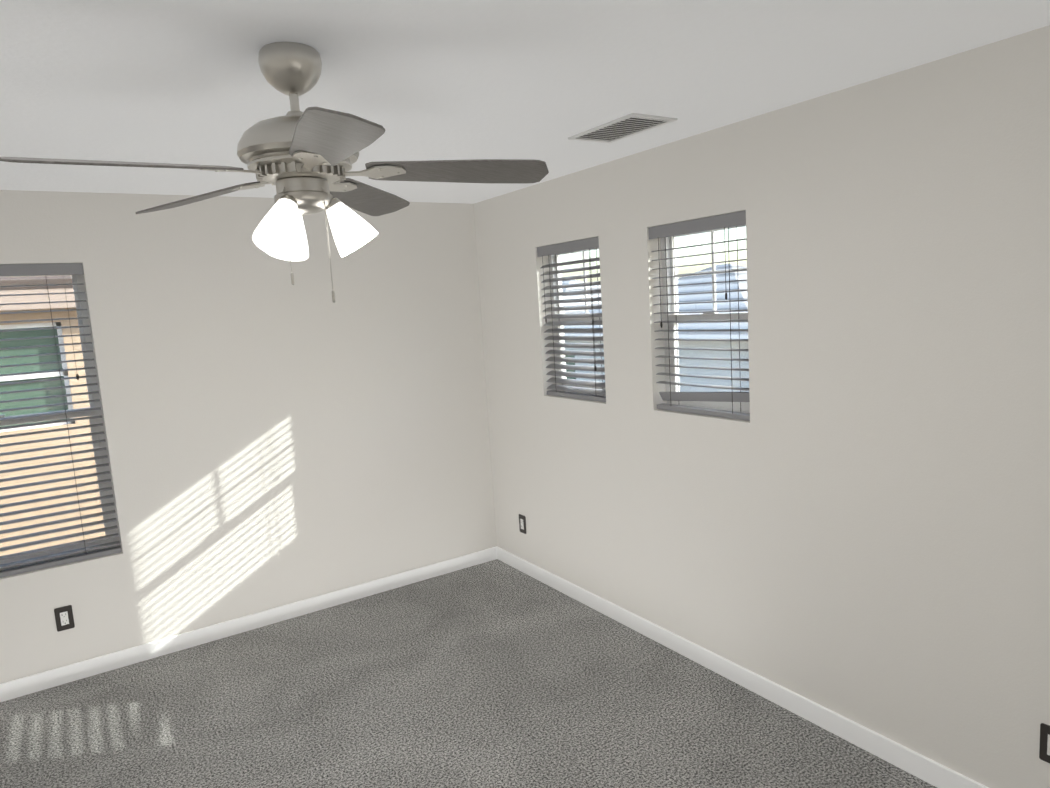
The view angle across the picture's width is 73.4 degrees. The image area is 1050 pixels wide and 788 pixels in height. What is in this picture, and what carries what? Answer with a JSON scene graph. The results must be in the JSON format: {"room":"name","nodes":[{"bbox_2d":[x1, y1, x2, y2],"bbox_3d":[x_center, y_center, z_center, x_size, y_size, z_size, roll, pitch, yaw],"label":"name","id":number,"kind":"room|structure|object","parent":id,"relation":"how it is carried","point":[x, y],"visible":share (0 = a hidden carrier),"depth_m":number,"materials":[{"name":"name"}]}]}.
{"room":"empty bedroom","nodes":[
{"label":"empty bedroom","id":0,"kind":"room"},
{"bbox_2d":[0,190,496,683],"bbox_3d":[-2.376,0.243,3.533,5.265,2.440,0.150,-8,9,-33],"label":"wall","id":1,"kind":"structure","parent":0,"point":[275,437],"depth_m":3.99,"materials":[{"name":"white paint"}]},
{"bbox_2d":[0,275,121,570],"bbox_3d":[-2.579,0.136,3.439,0.890,1.500,0.067,-8,9,-33],"label":"window","id":2,"kind":"structure","parent":1,"relation":"in","point":[77,279],"depth_m":3.59,"materials":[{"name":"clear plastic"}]},
{"bbox_2d":[0,263,121,577],"bbox_3d":[-2.535,0.141,3.371,0.886,1.493,0.068,-8,9,-33],"label":"window blind","id":3,"kind":"object","parent":2,"relation":"attached to","point":[40,269],"visible":1,"depth_m":3.49,"materials":[{"name":"grey plastic"}]},
{"bbox_2d":[54,605,74,631],"bbox_3d":[-2.323,1.131,3.551,0.075,0.120,0.007,-8,9,-33],"label":"electrical outlet","id":4,"kind":"object","parent":1,"relation":"attached to","point":[64,618],"visible":1,"depth_m":3.55,"materials":[{"name":"grey plastic"}]},
{"bbox_2d":[0,547,495,701],"bbox_3d":[-1.682,1.329,3.986,3.510,0.090,0.018,-8,9,-33],"label":"baseboard","id":5,"kind":"structure","parent":1,"relation":"attached to","point":[55,677],"depth_m":3.97,"materials":[{"name":"white"}]},
{"bbox_2d":[0,559,936,787],"bbox_3d":[-0.881,1.700,1.548,5.265,0.120,5.310,-8,9,-33],"label":"floor","id":6,"kind":"structure","parent":0,"point":[496,673],"depth_m":3.13,"materials":[{"name":"carpet"}]},
{"bbox_2d":[0,0,1049,203],"bbox_3d":[-1.038,-0.874,1.217,5.265,0.200,5.310,-8,9,-33],"label":"ceiling","id":7,"kind":"structure","parent":0,"point":[169,81],"depth_m":2.04,"materials":[{"name":"white paint"}]},
{"bbox_2d":[0,42,548,301],"bbox_3d":[-0.588,-0.552,1.804,1.237,0.641,1.236,-8,9,-33],"label":"ceiling fan","id":8,"kind":"object","parent":7,"relation":"hanging from","point":[305,160],"visible":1,"depth_m":1.78,"materials":[{"name":"silver metal"}]},
{"bbox_2d":[568,113,676,142],"bbox_3d":[0.384,-1.064,2.830,0.230,0.007,0.400,-8,9,-33],"label":"ceiling vent","id":9,"kind":"object","parent":7,"relation":"in","point":[625,126],"visible":1,"depth_m":2.81,"materials":[{"name":"white metal"}]},
{"bbox_2d":[474,25,1049,787],"bbox_3d":[1.214,0.131,2.703,0.150,2.440,5.160,-8,9,-33],"label":"wall","id":10,"kind":"structure","parent":0,"point":[850,519],"depth_m":2.61,"materials":[{"name":"white paint"}]},
{"bbox_2d":[519,514,525,533],"bbox_3d":[-0.017,0.853,4.620,0.007,0.120,0.075,-8,9,-33],"label":"electrical outlet","id":11,"kind":"object","parent":10,"relation":"attached to","point":[522,523],"visible":1,"depth_m":4.62,"materials":[{"name":"grey plastic"}]},
{"bbox_2d":[548,248,605,395],"bbox_3d":[0.344,-0.418,4.002,0.067,0.880,0.580,-8,9,-33],"label":"window","id":12,"kind":"structure","parent":10,"relation":"in","point":[554,259],"depth_m":4.16,"materials":[{"name":"white plastic"}]},
{"bbox_2d":[537,237,605,401],"bbox_3d":[0.277,-0.409,3.958,0.068,0.873,0.576,-8,9,-33],"label":"window blind","id":13,"kind":"object","parent":12,"relation":"attached to","point":[573,246],"visible":0.83,"depth_m":3.96,"materials":[{"name":"grey plastic"}]},
{"bbox_2d":[661,225,749,412],"bbox_3d":[0.861,-0.349,3.220,0.067,0.880,0.580,-8,9,-33],"label":"window","id":14,"kind":"structure","parent":10,"relation":"in","point":[745,407],"depth_m":3.33,"materials":[{"name":"white plastic"}]},
{"bbox_2d":[648,210,749,420],"bbox_3d":[0.793,-0.340,3.176,0.068,0.873,0.576,-8,9,-33],"label":"window blind","id":15,"kind":"object","parent":14,"relation":"attached to","point":[728,220],"visible":0.83,"depth_m":3.15,"materials":[{"name":"grey plastic"}]},
{"bbox_2d":[496,546,988,787],"bbox_3d":[1.174,1.299,2.869,0.018,0.090,5.010,-8,9,-33],"label":"baseboard","id":16,"kind":"structure","parent":10,"relation":"attached to","point":[921,767],"depth_m":3.04,"materials":[{"name":"white"}]},
{"bbox_2d":[1039,723,1049,762],"bbox_3d":[1.615,1.076,2.149,0.007,0.120,0.075,-8,9,-33],"label":"electrical outlet","id":17,"kind":"object","parent":10,"relation":"attached to","point":[1044,751],"visible":1,"depth_m":2.17,"materials":[{"name":"grey plastic"}]},
{"label":"outside","id":18,"kind":"structure","parent":0,"visible":0},
{"bbox_3d":[-0.403,2.875,17.640,100.000,0.200,90.000,-8,9,-33],"label":"ground","id":19,"kind":"structure","parent":18,"visible":0},
{"bbox_2d":[0,275,104,555],"bbox_3d":[-7.455,1.075,6.073,14.200,7.160,4.406,-8,9,-33],"label":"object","id":20,"kind":"object","parent":19,"relation":"on","point":[23,308],"depth_m":5.91,"materials":[{"name":"beige"}]},
{"bbox_2d":[562,264,748,391],"bbox_3d":[5.240,-0.516,18.362,7.900,5.650,8.400,-8,9,-33],"label":"house","id":21,"kind":"structure","parent":19,"relation":"on","point":[719,297],"depth_m":13.63,"materials":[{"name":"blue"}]}
]}

